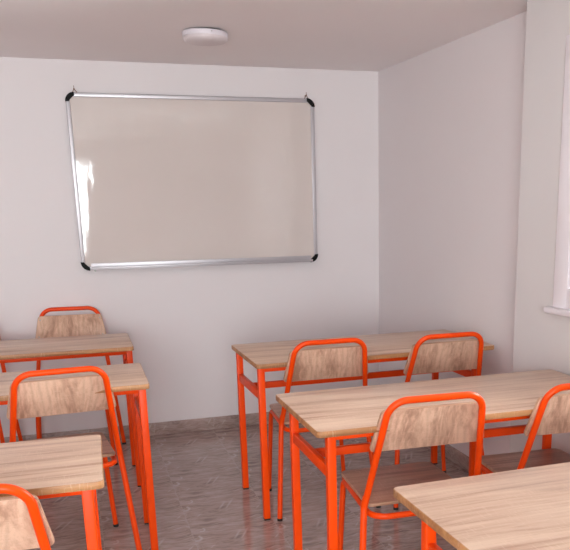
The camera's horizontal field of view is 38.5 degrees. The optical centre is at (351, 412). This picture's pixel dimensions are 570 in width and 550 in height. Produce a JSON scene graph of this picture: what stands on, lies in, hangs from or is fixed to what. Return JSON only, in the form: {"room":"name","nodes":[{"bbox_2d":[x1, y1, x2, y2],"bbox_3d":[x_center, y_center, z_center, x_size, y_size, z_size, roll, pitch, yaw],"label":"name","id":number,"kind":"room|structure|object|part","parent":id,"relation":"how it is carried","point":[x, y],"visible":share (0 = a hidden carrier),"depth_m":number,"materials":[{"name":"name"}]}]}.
{"room":"classroom","nodes":[
{"label":"classroom","id":0,"kind":"room"},
{"bbox_2d":[0,57,378,436],"bbox_3d":[-1.549,-0.923,4.917,4.166,2.219,0.180,-6,16,-18],"label":"wall","id":1,"kind":"structure","parent":0,"point":[182,324],"depth_m":5.04,"materials":[{"name":"paint"}]},
{"bbox_2d":[0,412,277,442],"bbox_3d":[-1.552,0.137,5.087,3.706,0.082,0.010,-6,16,-18],"label":"baseboard","id":2,"kind":"structure","parent":1,"relation":"attached to","point":[199,424],"depth_m":5.23,"materials":[{"name":"tile"}]},
{"bbox_2d":[65,85,317,271],"bbox_3d":[-0.906,-1.392,4.882,1.458,1.035,0.077,-6,16,-18],"label":"whiteboard","id":3,"kind":"object","parent":1,"relation":"attached to","point":[160,181],"visible":1,"depth_m":4.88,"materials":[{"name":"ceramic"}]},
{"bbox_3d":[-1.588,-1.316,4.678,0.024,0.928,0.024,-6,16,-18],"label":"frame rail","id":4,"kind":"part","parent":3,"relation":"part of","materials":[{"name":"silver metal"}]},
{"bbox_3d":[-0.918,-1.850,4.779,1.394,0.024,0.024,-6,16,-18],"label":"frame rail","id":5,"kind":"part","parent":3,"relation":"part of","materials":[{"name":"silver metal"}]},
{"bbox_2d":[91,256,312,269],"bbox_3d":[-0.890,-0.920,4.993,1.354,0.036,0.045,-6,16,-18],"label":"tray","id":6,"kind":"object","parent":3,"relation":"on","point":[164,261],"depth_m":4.96,"materials":[{"name":"silver metal"}]},
{"bbox_3d":[-0.237,-1.452,5.126,0.024,0.928,0.024,-6,16,-18],"label":"frame rail","id":7,"kind":"part","parent":3,"relation":"part of","materials":[{"name":"silver metal"}]},
{"bbox_2d":[28,423,468,549],"bbox_3d":[0.223,1.029,2.023,5.330,0.120,7.560,-6,16,-18],"label":"floor","id":8,"kind":"structure","parent":0,"point":[201,501],"depth_m":4.00,"materials":[{"name":"tile"}]},
{"bbox_2d":[0,337,22,442],"bbox_3d":[-2.140,-0.097,4.502,0.515,0.851,0.516,-5,15,-16],"label":"chair","id":9,"kind":"object","parent":8,"relation":"on","point":[3,367],"visible":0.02,"depth_m":4.65,"materials":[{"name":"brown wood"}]},
{"bbox_3d":[-1.889,0.158,4.400,0.046,0.389,0.022,-5,15,-16],"label":"leg","id":10,"kind":"part","parent":9,"relation":"part of","materials":[{"name":"orange metal"}]},
{"bbox_3d":[-2.195,-0.354,4.614,0.435,0.410,0.153,-5,15,-16],"label":"backrest frame","id":11,"kind":"part","parent":9,"relation":"part of","materials":[{"name":"orange metal"}]},
{"bbox_3d":[-1.969,0.018,4.749,0.032,0.486,0.100,3,15,13],"label":"leg","id":12,"kind":"part","parent":9,"relation":"part of","materials":[{"name":"orange metal"}]},
{"bbox_2d":[0,483,54,549],"bbox_3d":[-0.954,0.521,2.102,0.515,0.851,0.516,-6,16,-18],"label":"chair","id":13,"kind":"object","parent":8,"relation":"on","point":[24,525],"visible":1,"depth_m":1.88,"materials":[{"name":"brown wood"}]},
{"bbox_2d":[0,434,103,549],"bbox_3d":[-1.274,0.538,2.249,1.189,0.750,0.466,-5,15,-17],"label":"school desk","id":14,"kind":"object","parent":8,"relation":"on","point":[65,466],"visible":1,"depth_m":2.21,"materials":[{"name":"brown wood"}]},
{"bbox_3d":[-1.208,0.249,2.000,1.036,0.024,0.022,-5,15,-17],"label":"apron rail","id":15,"kind":"part","parent":14,"relation":"part of","materials":[{"name":"orange metal"}]},
{"bbox_3d":[-0.696,0.540,2.241,0.030,0.723,0.030,-5,15,-17],"label":"leg","id":16,"kind":"part","parent":14,"relation":"part of","materials":[{"name":"orange metal"}]},
{"bbox_3d":[-0.805,0.453,2.577,0.030,0.723,0.030,-5,15,-17],"label":"leg","id":17,"kind":"part","parent":14,"relation":"part of","materials":[{"name":"orange metal"}]},
{"bbox_2d":[0,333,140,486],"bbox_3d":[-1.715,0.036,4.170,1.189,0.750,0.465,-6,16,-18],"label":"school desk","id":18,"kind":"object","parent":8,"relation":"on","point":[38,349],"visible":0.84,"depth_m":4.10,"materials":[{"name":"brown wood"}]},
{"bbox_3d":[-1.627,-0.255,3.928,1.044,0.024,0.022,-6,16,-18],"label":"apron rail","id":19,"kind":"part","parent":18,"relation":"part of","materials":[{"name":"orange metal"}]},
{"bbox_3d":[-1.232,-0.054,4.516,0.030,0.723,0.030,-6,16,-18],"label":"leg","id":20,"kind":"part","parent":18,"relation":"part of","materials":[{"name":"orange metal"}]},
{"bbox_3d":[-1.115,0.033,4.183,0.030,0.723,0.030,-6,16,-18],"label":"leg","id":21,"kind":"part","parent":18,"relation":"part of","materials":[{"name":"orange metal"}]},
{"bbox_2d":[7,366,141,549],"bbox_3d":[-1.185,0.191,3.363,0.515,0.851,0.516,-7,16,-23],"label":"chair","id":22,"kind":"object","parent":8,"relation":"on","point":[57,396],"visible":0.7,"depth_m":3.12,"materials":[{"name":"brown wood"}]},
{"bbox_3d":[-1.111,-0.061,3.116,0.404,0.152,0.060,-7,16,-23],"label":"backrest","id":23,"kind":"part","parent":22,"relation":"part of","materials":[{"name":"brown wood"}]},
{"bbox_3d":[-1.114,0.019,3.146,0.435,0.410,0.153,-7,16,-23],"label":"backrest frame","id":24,"kind":"part","parent":22,"relation":"part of","materials":[{"name":"orange metal"}]},
{"bbox_3d":[-1.215,0.154,3.424,0.383,0.012,0.368,-7,16,-23],"label":"seat","id":25,"kind":"part","parent":22,"relation":"part of","materials":[{"name":"brown wood"}]},
{"bbox_3d":[-1.201,0.194,3.401,0.394,0.052,0.399,-7,16,-23],"label":"seat frame","id":26,"kind":"part","parent":22,"relation":"part of","materials":[{"name":"orange metal"}]},
{"bbox_3d":[-1.100,0.333,3.697,0.046,0.389,0.022,-7,16,-23],"label":"leg","id":27,"kind":"part","parent":22,"relation":"part of","materials":[{"name":"orange metal"}]},
{"bbox_3d":[-0.918,0.371,3.360,0.100,0.486,0.032,10,18,35],"label":"leg","id":28,"kind":"part","parent":22,"relation":"part of","materials":[{"name":"orange metal"}]},
{"bbox_2d":[0,363,158,549],"bbox_3d":[-1.431,0.251,3.345,1.189,0.750,0.465,-6,16,-18],"label":"school desk","id":29,"kind":"object","parent":8,"relation":"on","point":[125,379],"visible":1,"depth_m":3.36,"materials":[{"name":"brown wood"}]},
{"bbox_3d":[-1.349,-0.040,3.101,1.043,0.024,0.022,-6,16,-18],"label":"apron rail","id":30,"kind":"part","parent":29,"relation":"part of","materials":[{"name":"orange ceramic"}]},
{"bbox_3d":[-0.953,0.162,3.687,0.030,0.723,0.030,-6,16,-18],"label":"leg","id":31,"kind":"part","parent":29,"relation":"part of","materials":[{"name":"orange metal"}]},
{"bbox_3d":[-0.837,0.248,3.354,0.030,0.723,0.030,-6,16,-18],"label":"leg","id":32,"kind":"part","parent":29,"relation":"part of","materials":[{"name":"orange metal"}]},
{"bbox_2d":[35,306,125,464],"bbox_3d":[-1.599,-0.152,4.681,0.515,0.851,0.516,-4,15,-14],"label":"chair","id":33,"kind":"object","parent":8,"relation":"on","point":[81,324],"visible":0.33,"depth_m":4.78,"materials":[{"name":"brown wood"}]},
{"bbox_3d":[-1.724,0.135,4.479,0.046,0.389,0.022,-4,15,-14],"label":"leg","id":34,"kind":"part","parent":33,"relation":"part of","materials":[{"name":"orange metal"}]},
{"bbox_3d":[-1.651,-0.494,4.782,0.404,0.152,0.060,-4,15,-14],"label":"backrest","id":35,"kind":"part","parent":33,"relation":"part of","materials":[{"name":"brown wood"}]},
{"bbox_3d":[-1.647,-0.409,4.795,0.435,0.410,0.153,-4,15,-14],"label":"backrest frame","id":36,"kind":"part","parent":33,"relation":"part of","materials":[{"name":"orange metal"}]},
{"bbox_3d":[-1.355,0.106,4.570,0.046,0.389,0.022,-4,15,-14],"label":"leg","id":37,"kind":"part","parent":33,"relation":"part of","materials":[{"name":"orange metal"}]},
{"bbox_3d":[-1.420,-0.035,4.922,0.032,0.486,0.100,3,15,15],"label":"leg","id":38,"kind":"part","parent":33,"relation":"part of","materials":[{"name":"orange metal"}]},
{"bbox_2d":[268,338,380,520],"bbox_3d":[-0.163,0.029,3.926,0.515,0.851,0.516,-6,16,-17],"label":"chair","id":39,"kind":"object","parent":8,"relation":"on","point":[345,361],"visible":0.58,"depth_m":3.69,"materials":[{"name":"brown wood"}]},
{"bbox_3d":[-0.413,0.208,4.136,0.046,0.389,0.022,-6,16,-17],"label":"leg","id":40,"kind":"part","parent":39,"relation":"part of","materials":[{"name":"orange metal"}]},
{"bbox_3d":[-0.324,0.257,3.765,0.032,0.486,0.100,2,15,11],"label":"leg","id":41,"kind":"part","parent":39,"relation":"part of","materials":[{"name":"orange metal"}]},
{"bbox_3d":[-0.186,-0.009,3.989,0.383,0.012,0.368,-6,16,-17],"label":"seat","id":42,"kind":"part","parent":39,"relation":"part of","materials":[{"name":"brown wood"}]},
{"bbox_3d":[-0.175,0.032,3.966,0.394,0.052,0.399,-6,16,-17],"label":"seat frame","id":43,"kind":"part","parent":39,"relation":"part of","materials":[{"name":"orange metal"}]},
{"bbox_3d":[-0.109,-0.141,3.703,0.435,0.410,0.153,-6,16,-17],"label":"backrest frame","id":44,"kind":"part","parent":39,"relation":"part of","materials":[{"name":"orange metal"}]},
{"bbox_3d":[-0.107,-0.221,3.672,0.404,0.152,0.060,-6,16,-17],"label":"backrest","id":45,"kind":"part","parent":39,"relation":"part of","materials":[{"name":"brown wood"}]},
{"bbox_3d":[-0.051,0.173,4.251,0.046,0.389,0.022,-6,16,-17],"label":"leg","id":46,"kind":"part","parent":39,"relation":"part of","materials":[{"name":"orange metal"}]},
{"bbox_3d":[0.098,0.216,3.898,0.100,0.486,0.032,12,20,40],"label":"leg","id":47,"kind":"part","parent":39,"relation":"part of","materials":[{"name":"orange metal"}]},
{"bbox_2d":[231,329,493,519],"bbox_3d":[0.055,0.031,4.103,1.189,0.750,0.551,-6,16,-19],"label":"school desk","id":48,"kind":"object","parent":8,"relation":"on","point":[264,356],"visible":0.69,"depth_m":3.98,"materials":[{"name":"brown wood"}]},
{"bbox_3d":[-0.553,0.041,4.126,0.030,0.723,0.030,-6,16,-19],"label":"leg","id":49,"kind":"part","parent":48,"relation":"part of","materials":[{"name":"orange metal"}]},
{"bbox_3d":[-0.400,0.146,3.718,0.030,0.723,0.030,-6,16,-19],"label":"leg","id":50,"kind":"part","parent":48,"relation":"part of","materials":[{"name":"orange metal"}]},
{"bbox_3d":[0.103,-0.244,3.804,1.051,0.024,0.022,-6,16,-19],"label":"apron rail","id":51,"kind":"part","parent":48,"relation":"part of","materials":[{"name":"orange metal"}]},
{"bbox_3d":[0.026,-0.177,4.045,1.059,0.030,0.022,-6,16,-19],"label":"long rail","id":52,"kind":"part","parent":48,"relation":"part of","materials":[{"name":"orange metal"}]},
{"bbox_3d":[0.462,-0.066,4.478,0.030,0.723,0.030,-6,16,-19],"label":"leg","id":53,"kind":"part","parent":48,"relation":"part of","materials":[{"name":"orange metal"}]},
{"bbox_3d":[0.615,0.041,4.069,0.030,0.723,0.030,-6,16,-19],"label":"leg","id":54,"kind":"part","parent":48,"relation":"part of","materials":[{"name":"orange metal"}]},
{"bbox_2d":[338,391,485,549],"bbox_3d":[0.206,0.295,2.903,0.515,0.851,0.516,-5,15,-16],"label":"chair","id":55,"kind":"object","parent":8,"relation":"on","point":[462,422],"visible":0.84,"depth_m":2.68,"materials":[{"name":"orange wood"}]},
{"bbox_3d":[-0.040,0.473,3.118,0.046,0.389,0.022,-5,15,-16],"label":"leg","id":56,"kind":"part","parent":55,"relation":"part of","materials":[{"name":"orange metal"}]},
{"bbox_3d":[0.041,0.522,2.745,0.032,0.486,0.100,3,15,13],"label":"leg","id":57,"kind":"part","parent":55,"relation":"part of","materials":[{"name":"orange metal"}]},
{"bbox_3d":[0.195,0.297,2.942,0.394,0.052,0.399,-5,15,-16],"label":"seat frame","id":58,"kind":"part","parent":55,"relation":"part of","materials":[{"name":"orange metal"}]},
{"bbox_3d":[0.184,0.256,2.966,0.383,0.012,0.368,-5,15,-16],"label":"seat","id":59,"kind":"part","parent":55,"relation":"part of","materials":[{"name":"brown wood"}]},
{"bbox_3d":[0.257,0.125,2.679,0.435,0.410,0.153,-5,15,-16],"label":"backrest frame","id":60,"kind":"part","parent":55,"relation":"part of","materials":[{"name":"orange metal"}]},
{"bbox_3d":[0.259,0.045,2.648,0.404,0.152,0.060,-5,15,-16],"label":"backrest","id":61,"kind":"part","parent":55,"relation":"part of","materials":[{"name":"brown wood"}]},
{"bbox_2d":[276,369,569,549],"bbox_3d":[0.371,0.304,3.055,1.189,0.750,0.551,-6,16,-18],"label":"school desk","id":62,"kind":"object","parent":8,"relation":"on","point":[332,415],"visible":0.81,"depth_m":2.92,"materials":[{"name":"brown wood"}]},
{"bbox_3d":[-0.209,0.309,3.095,0.030,0.723,0.030,-6,16,-18],"label":"leg","id":63,"kind":"part","parent":62,"relation":"part of","materials":[{"name":"orange metal"}]},
{"bbox_3d":[-0.062,0.415,2.685,0.030,0.723,0.030,-6,16,-18],"label":"leg","id":64,"kind":"part","parent":62,"relation":"part of","materials":[{"name":"orange metal"}]},
{"bbox_3d":[0.377,0.092,3.009,1.075,0.030,0.022,-6,16,-18],"label":"long rail","id":65,"kind":"part","parent":62,"relation":"part of","materials":[{"name":"orange metal"}]},
{"bbox_3d":[0.451,0.025,2.767,1.067,0.024,0.022,-6,16,-18],"label":"apron rail","id":66,"kind":"part","parent":62,"relation":"part of","materials":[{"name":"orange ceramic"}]},
{"bbox_3d":[0.825,0.204,3.439,0.030,0.723,0.030,-6,16,-18],"label":"leg","id":67,"kind":"part","parent":62,"relation":"part of","materials":[{"name":"orange metal"}]},
{"bbox_2d":[393,332,486,509],"bbox_3d":[0.382,-0.009,4.045,0.515,0.851,0.516,-6,16,-18],"label":"chair","id":68,"kind":"object","parent":8,"relation":"on","point":[432,357],"visible":0.39,"depth_m":3.78,"materials":[{"name":"brown wood"}]},
{"bbox_3d":[0.224,0.219,3.881,0.032,0.486,0.100,2,15,11],"label":"leg","id":69,"kind":"part","parent":68,"relation":"part of","materials":[{"name":"orange metal"}]},
{"bbox_3d":[0.440,-0.259,3.791,0.404,0.152,0.060,-6,16,-18],"label":"backrest","id":70,"kind":"part","parent":68,"relation":"part of","materials":[{"name":"brown wood"}]},
{"bbox_3d":[0.491,0.135,4.370,0.046,0.389,0.022,-6,16,-18],"label":"leg","id":71,"kind":"part","parent":68,"relation":"part of","materials":[{"name":"orange metal"}]},
{"bbox_3d":[0.438,-0.179,3.822,0.435,0.410,0.153,-6,16,-18],"label":"backrest frame","id":72,"kind":"part","parent":68,"relation":"part of","materials":[{"name":"orange metal"}]},
{"bbox_2d":[393,462,569,549],"bbox_3d":[0.758,0.556,2.083,1.189,0.750,0.551,-6,16,-20],"label":"school desk","id":73,"kind":"object","parent":8,"relation":"on","point":[527,508],"visible":1,"depth_m":1.91,"materials":[{"name":"brown wood"}]},
{"bbox_3d":[0.199,0.562,2.118,0.030,0.723,0.030,-6,16,-20],"label":"leg","id":74,"kind":"part","parent":73,"relation":"part of","materials":[{"name":"orange metal"}]},
{"bbox_2d":[481,383,569,473],"bbox_3d":[0.741,0.249,3.050,0.515,0.851,0.516,-5,15,-15],"label":"chair","id":75,"kind":"object","parent":8,"relation":"on","point":[550,414],"visible":0.55,"depth_m":2.79,"materials":[{"name":"brown wood"}]},
{"bbox_3d":[0.731,0.252,3.090,0.394,0.052,0.399,-5,15,-15],"label":"seat frame","id":76,"kind":"part","parent":75,"relation":"part of","materials":[{"name":"orange metal"}]},
{"bbox_3d":[0.721,0.210,3.114,0.383,0.012,0.368,-5,15,-15],"label":"seat","id":77,"kind":"part","parent":75,"relation":"part of","materials":[{"name":"brown wood"}]},
{"bbox_3d":[0.789,0.080,2.825,0.435,0.410,0.153,-5,15,-15],"label":"backrest frame","id":78,"kind":"part","parent":75,"relation":"part of","materials":[{"name":"orange metal"}]},
{"bbox_3d":[0.790,-0.001,2.794,0.404,0.152,0.060,-5,15,-15],"label":"backrest","id":79,"kind":"part","parent":75,"relation":"part of","materials":[{"name":"brown wood"}]},
{"bbox_2d":[0,0,528,71],"bbox_3d":[0.193,-1.232,1.425,5.330,0.120,7.560,-6,16,-18],"label":"ceiling","id":80,"kind":"structure","parent":0,"point":[348,35],"depth_m":3.77,"materials":[{"name":"paint"}]},
{"bbox_2d":[182,27,227,45],"bbox_3d":[-0.685,-1.759,3.811,0.214,0.058,0.216,-6,16,-18],"label":"ceiling light","id":81,"kind":"object","parent":80,"relation":"attached to","point":[200,36],"visible":1,"depth_m":3.74,"materials":[{"name":"grey plastic"}]},
{"bbox_2d":[183,33,227,45],"bbox_3d":[-0.684,-1.745,3.815,0.208,0.029,0.208,-6,16,-18],"label":"diffuser","id":82,"kind":"object","parent":81,"relation":"attached to","point":[198,39],"depth_m":3.75,"materials":[{"name":"grey"}]},
{"bbox_2d":[378,11,526,456],"bbox_3d":[0.638,-0.853,4.544,0.280,2.219,1.965,-6,16,-18],"label":"wall","id":83,"kind":"structure","parent":0,"point":[450,114],"depth_m":4.27,"materials":[{"name":"paint"}]},
{"bbox_2d":[430,444,481,474],"bbox_3d":[0.512,0.193,4.776,0.010,0.082,1.935,-6,16,-18],"label":"baseboard","id":84,"kind":"structure","parent":83,"relation":"attached to","point":[462,460],"depth_m":4.54,"materials":[{"name":"tile"}]},
{"bbox_2d":[509,0,569,453],"bbox_3d":[1.960,-0.011,1.296,0.220,2.219,5.334,-8,16,-24],"label":"wall","id":85,"kind":"structure","parent":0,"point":[541,339],"depth_m":3.38,"materials":[{"name":"paint"}]},
{"bbox_2d":[544,34,569,316],"bbox_3d":[1.112,-0.792,2.715,0.115,1.065,1.276,-8,16,-24],"label":"window","id":86,"kind":"structure","parent":85,"relation":"attached to","point":[561,293],"depth_m":3.24,"materials":[{"name":"white"}]},
{"bbox_3d":[1.089,-0.286,2.835,0.040,0.026,1.276,-8,16,-24],"label":"sill","id":87,"kind":"part","parent":86,"relation":"part of","materials":[{"name":"white"}]},
{"bbox_3d":[1.127,-0.805,2.719,0.082,1.043,1.228,-8,16,-24],"label":"frame","id":88,"kind":"part","parent":86,"relation":"part of","materials":[{"name":"white"}]}
]}

